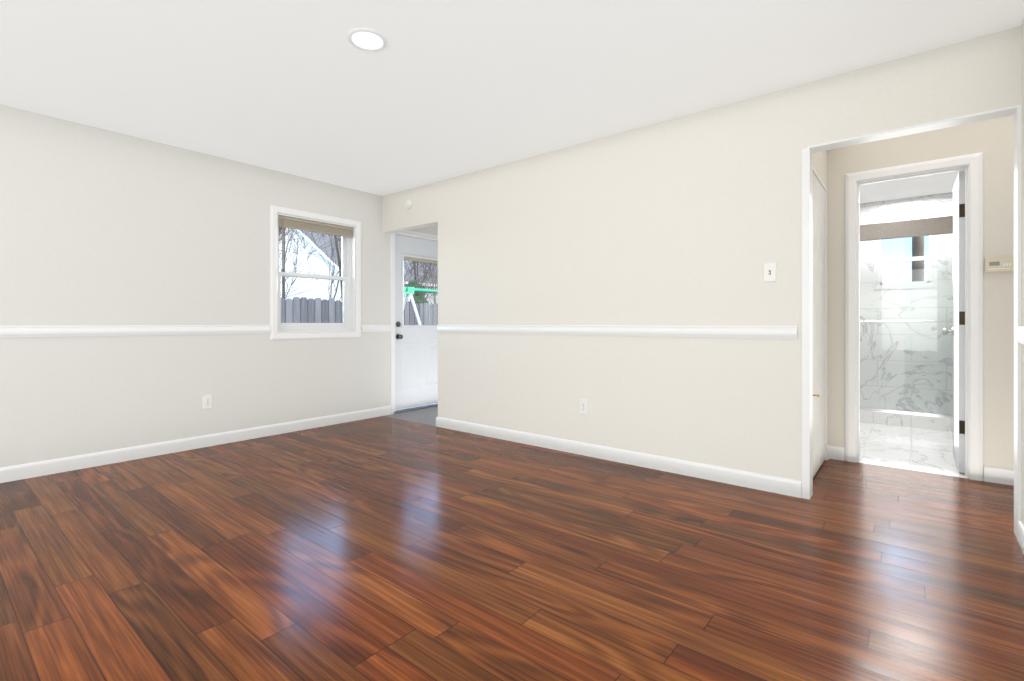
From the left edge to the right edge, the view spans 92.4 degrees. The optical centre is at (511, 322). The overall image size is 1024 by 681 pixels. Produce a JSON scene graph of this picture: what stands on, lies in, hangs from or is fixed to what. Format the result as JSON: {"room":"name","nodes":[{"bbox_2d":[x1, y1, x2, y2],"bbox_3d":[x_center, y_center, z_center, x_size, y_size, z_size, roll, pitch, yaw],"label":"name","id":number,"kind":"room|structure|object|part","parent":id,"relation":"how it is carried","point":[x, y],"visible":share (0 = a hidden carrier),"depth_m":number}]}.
{"room":"empty living room","nodes":[
{"label":"empty living room","id":0,"kind":"room"},
{"bbox_2d":[0,104,437,467],"bbox_3d":[-3.070,-0.190,3.577,0.160,2.440,8.320,0,0,39],"label":"wall","id":1,"kind":"structure","parent":0,"point":[99,226],"depth_m":3.79},
{"bbox_2d":[0,406,390,482],"bbox_3d":[-3.449,0.982,2.973,0.014,0.097,6.604,0,0,39],"label":"baseboard","id":2,"kind":"structure","parent":1,"relation":"attached to","point":[47,467],"depth_m":3.88},
{"bbox_2d":[203,395,211,408],"bbox_3d":[-2.539,0.659,4.096,0.009,0.117,0.072,0,0,39],"label":"outlet","id":3,"kind":"object","parent":1,"relation":"attached to","point":[207,401],"visible":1,"depth_m":4.09},
{"bbox_2d":[270,205,360,339],"bbox_3d":[-1.961,-0.463,4.908,0.157,1.240,0.959,0,0,39],"label":"window","id":4,"kind":"structure","parent":1,"relation":"in","point":[275,334],"depth_m":4.85},
{"bbox_2d":[278,215,352,268],"bbox_3d":[-1.948,-0.756,4.898,0.050,0.500,0.797,0,0,39],"label":"window blind","id":5,"kind":"object","parent":4,"relation":"attached to","point":[306,225],"visible":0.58,"depth_m":4.85},
{"bbox_2d":[390,230,437,413],"bbox_3d":[-1.104,-0.028,5.986,0.172,2.115,1.028,0,0,39],"label":"door frame","id":6,"kind":"structure","parent":1,"relation":"in","point":[419,235],"depth_m":5.56},
{"bbox_2d":[394,403,437,413],"bbox_3d":[-1.105,1.021,5.986,0.170,0.018,0.956,0,0,39],"label":"threshold","id":7,"kind":"object","parent":6,"relation":"attached to","point":[415,408],"visible":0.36,"depth_m":5.84},
{"bbox_2d":[395,234,437,409],"bbox_3d":[-1.067,-0.008,5.955,0.118,2.020,0.894,0,0,39],"label":"door","id":8,"kind":"structure","parent":6,"relation":"attached to","point":[416,365],"depth_m":5.85},
{"bbox_3d":[-1.287,0.086,5.648,0.073,0.209,0.066,0,0,39],"label":"door exterior hardware","id":9,"kind":"part","parent":8,"relation":"part of"},
{"bbox_2d":[404,257,437,263],"bbox_3d":[-1.081,-0.758,5.967,0.020,0.036,0.600,0,0,39],"label":"window blind","id":10,"kind":"object","parent":8,"relation":"attached to","point":[420,260],"depth_m":5.92},
{"bbox_2d":[0,406,1023,680],"bbox_3d":[0.672,1.070,1.967,7.678,0.080,10.540,0,0,39],"label":"floor","id":11,"kind":"structure","parent":0,"point":[382,548],"depth_m":2.07},
{"bbox_2d":[860,216,952,431],"bbox_3d":[4.201,0.005,5.169,1.888,2.050,0.867,0,0,39],"label":"shower","id":12,"kind":"object","parent":11,"relation":"on","point":[905,229],"visible":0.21,"depth_m":4.85},
{"bbox_2d":[0,0,1023,203],"bbox_3d":[0.610,-1.460,2.017,7.838,0.100,10.540,0,0,39],"label":"ceiling","id":13,"kind":"structure","parent":0,"point":[432,91],"depth_m":2.71},
{"bbox_2d":[347,28,386,50],"bbox_3d":[-0.719,-1.405,2.442,0.192,0.010,0.192,0,0,39],"label":"recessed light","id":14,"kind":"object","parent":13,"relation":"in","point":[366,39],"visible":1,"depth_m":2.43},
{"bbox_2d":[383,26,1020,480],"bbox_3d":[0.520,-0.190,3.933,4.963,2.440,0.105,0,0,39],"label":"wall","id":15,"kind":"structure","parent":0,"point":[691,220],"depth_m":3.43},
{"bbox_2d":[405,199,412,208],"bbox_3d":[-1.090,-1.247,5.151,0.100,0.100,0.036,0,0,39],"label":"smoke detector","id":16,"kind":"object","parent":15,"relation":"attached to","point":[408,204],"visible":1,"depth_m":5.13},
{"bbox_2d":[580,399,587,414],"bbox_3d":[0.559,0.652,3.829,0.072,0.117,0.009,0,0,39],"label":"outlet","id":17,"kind":"object","parent":15,"relation":"attached to","point":[583,406],"visible":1,"depth_m":3.83},
{"bbox_2d":[436,417,801,497],"bbox_3d":[0.476,0.982,3.892,3.171,0.097,0.014,0,0,39],"label":"baseboard","id":18,"kind":"structure","parent":15,"relation":"attached to","point":[775,484],"depth_m":3.52},
{"bbox_2d":[764,263,776,281],"bbox_3d":[1.573,-0.309,2.997,0.072,0.117,0.020,0,0,39],"label":"light switch","id":19,"kind":"object","parent":15,"relation":"attached to","point":[770,272],"visible":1,"depth_m":3.00},
{"bbox_2d":[802,104,1020,537],"bbox_3d":[2.093,-0.003,2.650,0.904,2.066,0.117,0,0,39],"label":"trim","id":20,"kind":"structure","parent":15,"relation":"attached to","point":[807,321],"depth_m":2.75},
{"bbox_2d":[813,150,827,444],"bbox_3d":[2.057,-0.190,3.395,0.100,2.440,0.997,0,0,39],"label":"wall","id":21,"kind":"structure","parent":0,"point":[820,162],"depth_m":3.71},
{"bbox_2d":[813,167,826,476],"bbox_3d":[2.074,0.010,3.378,0.152,2.040,0.860,0,0,39],"label":"door","id":22,"kind":"structure","parent":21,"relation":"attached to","point":[819,179],"depth_m":3.45},
{"bbox_3d":[2.099,0.015,3.359,0.089,2.007,0.818,0,0,39],"label":"closet door","id":23,"kind":"part","parent":22,"relation":"part of"},
{"bbox_2d":[860,192,952,414],"bbox_3d":[4.516,-0.190,5.556,2.100,2.440,0.120,0,0,39],"label":"wall","id":24,"kind":"structure","parent":0,"point":[922,207],"depth_m":5.54},
{"bbox_2d":[874,235,936,289],"bbox_3d":[4.455,-0.721,5.574,0.553,0.672,0.079,0,0,39],"label":"window","id":25,"kind":"structure","parent":24,"relation":"in","point":[879,273],"depth_m":5.55},
{"bbox_2d":[828,115,1013,480],"bbox_3d":[2.864,-0.190,3.445,3.300,2.440,0.100,0,0,39],"label":"wall","id":26,"kind":"structure","parent":0,"point":[992,140],"depth_m":3.20},
{"bbox_2d":[845,152,982,480],"bbox_3d":[2.813,-0.042,3.475,0.749,2.144,0.119,0,0,39],"label":"door frame","id":27,"kind":"structure","parent":26,"relation":"in","point":[971,165],"depth_m":3.28},
{"bbox_2d":[941,171,964,472],"bbox_3d":[3.244,-0.009,3.563,0.176,2.054,0.630,0,0,39],"label":"door","id":28,"kind":"structure","parent":27,"relation":"attached to","point":[957,331],"depth_m":3.35},
{"bbox_2d":[984,256,1013,272],"bbox_3d":[3.125,-0.375,3.151,0.136,0.098,0.028,0,0,39],"label":"thermostat","id":29,"kind":"object","parent":26,"relation":"attached to","point":[997,264],"visible":1,"depth_m":3.14},
{"bbox_2d":[984,466,1013,485],"bbox_3d":[3.554,0.982,2.811,1.231,0.097,0.014,0,0,39],"label":"baseboard","id":30,"kind":"structure","parent":26,"relation":"attached to","point":[991,474],"depth_m":3.15},
{"bbox_2d":[1021,19,1023,523],"bbox_3d":[2.137,-0.190,1.893,0.120,2.440,1.233,0,0,39],"label":"wall","id":31,"kind":"structure","parent":0,"point":[1022,270],"depth_m":2.30},
{"bbox_2d":[1017,520,1023,552],"bbox_3d":[2.051,0.982,1.892,0.014,0.097,1.125,0,0,39],"label":"baseboard","id":32,"kind":"structure","parent":31,"relation":"attached to","point":[1020,526],"depth_m":2.26},
{"label":"outside","id":33,"kind":"structure","parent":0,"visible":0},
{"bbox_3d":[-6.061,1.480,24.254,100.000,0.300,110.000,0,0,39],"label":"ground","id":34,"kind":"structure","parent":33,"visible":0},
{"bbox_2d":[282,227,284,297],"bbox_3d":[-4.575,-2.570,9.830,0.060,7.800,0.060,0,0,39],"label":"tree","id":35,"kind":"object","parent":34,"relation":"on","point":[283,279],"depth_m":9.81},
{"bbox_2d":[279,229,301,267],"bbox_3d":[-6.728,-4.452,12.242,7.389,11.580,8.133,0,0,39],"label":"tree","id":36,"kind":"object","parent":34,"relation":"on","point":[288,240],"depth_m":9.47},
{"bbox_2d":[279,228,318,280],"bbox_3d":[-4.935,-1.864,10.658,2.605,6.393,3.893,0,0,39],"label":"tree","id":37,"kind":"object","parent":34,"relation":"on","point":[288,252],"depth_m":9.70},
{"bbox_2d":[279,227,337,298],"bbox_3d":[-5.581,-1.775,10.008,2.788,6.216,3.738,0,0,39],"label":"tree","id":38,"kind":"object","parent":34,"relation":"on","point":[289,289],"depth_m":9.87},
{"bbox_2d":[288,232,342,298],"bbox_3d":[-4.274,-1.334,11.604,2.773,5.338,3.782,0,0,39],"label":"tree","id":39,"kind":"object","parent":34,"relation":"on","point":[332,254],"depth_m":10.94},
{"bbox_2d":[334,235,342,300],"bbox_3d":[-6.238,-6.185,13.919,8.733,15.041,12.931,0,0,39],"label":"tree","id":40,"kind":"object","parent":34,"relation":"on","point":[339,261],"depth_m":13.81},
{"bbox_2d":[281,229,419,298],"bbox_3d":[-4.210,-2.144,11.792,2.914,6.956,4.563,0,0,39],"label":"tree","id":41,"kind":"object","parent":34,"relation":"on","point":[329,262],"depth_m":11.16},
{"bbox_2d":[278,297,437,326],"bbox_3d":[-1.938,0.417,11.931,0.066,1.825,44.073,0,0,39],"label":"fence","id":42,"kind":"object","parent":34,"relation":"on","point":[308,313],"depth_m":9.69},
{"bbox_2d":[279,227,437,303],"bbox_3d":[-6.376,-1.590,23.866,9.700,5.840,9.700,0,0,39],"label":"sky","id":43,"kind":"structure","parent":34,"relation":"on","point":[319,268],"depth_m":19.44},
{"bbox_2d":[327,234,437,286],"bbox_3d":[-2.797,-2.763,13.383,2.728,8.192,4.842,0,0,39],"label":"tree","id":44,"kind":"object","parent":34,"relation":"on","point":[415,271],"depth_m":12.29},
{"bbox_2d":[339,238,437,304],"bbox_3d":[-3.091,-1.575,13.318,3.098,5.816,2.910,0,0,39],"label":"tree","id":45,"kind":"object","parent":34,"relation":"on","point":[422,283],"depth_m":12.51},
{"bbox_2d":[408,280,428,304],"bbox_3d":[-2.421,0.062,12.926,0.918,2.412,1.054,0,0,39],"label":"tree","id":46,"kind":"object","parent":34,"relation":"on","point":[416,294],"depth_m":12.77},
{"bbox_2d":[404,261,434,301],"bbox_3d":[-3.444,-1.601,12.628,2.781,5.867,4.634,0,0,39],"label":"tree","id":47,"kind":"object","parent":34,"relation":"on","point":[415,274],"depth_m":12.88},
{"bbox_2d":[404,287,437,324],"bbox_3d":[-1.139,0.330,10.332,1.891,2.024,2.800,0,0,39],"label":"swingset","id":48,"kind":"object","parent":34,"relation":"on","point":[409,292],"depth_m":9.28},
{"bbox_2d":[404,260,437,303],"bbox_3d":[-2.631,-1.600,13.045,2.044,5.868,3.406,0,0,39],"label":"tree","id":49,"kind":"object","parent":34,"relation":"on","point":[434,298],"depth_m":12.61},
{"bbox_2d":[912,236,924,281],"bbox_3d":[6.692,-0.130,8.092,0.190,2.920,0.181,0,0,39],"label":"tree","id":50,"kind":"object","parent":34,"relation":"on","point":[914,270],"depth_m":8.04},
{"bbox_3d":[-2.614,-0.190,-2.076,7.678,2.440,0.120,0,0,39],"label":"wall","id":51,"kind":"structure","parent":0,"visible":0},
{"bbox_2d":[0,325,270,337],"bbox_3d":[-3.879,0.056,2.437,0.022,0.078,5.291,0,0,39],"label":"trim","id":52,"kind":"structure","parent":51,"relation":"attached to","point":[49,330],"depth_m":3.65},
{"bbox_2d":[361,325,391,331],"bbox_3d":[-1.483,0.056,5.385,0.022,0.078,0.384,0,0,39],"label":"trim","id":53,"kind":"structure","parent":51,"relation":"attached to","point":[364,328],"depth_m":5.37},
{"bbox_2d":[436,325,796,338],"bbox_3d":[0.471,0.056,3.892,3.132,0.078,0.022,0,0,39],"label":"trim","id":54,"kind":"structure","parent":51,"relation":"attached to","point":[778,332],"depth_m":3.53},
{"bbox_2d":[1015,327,1023,343],"bbox_3d":[2.057,0.056,1.907,0.022,0.078,1.095,0,0,39],"label":"trim","id":55,"kind":"structure","parent":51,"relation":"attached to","point":[1019,336],"depth_m":2.26}
]}

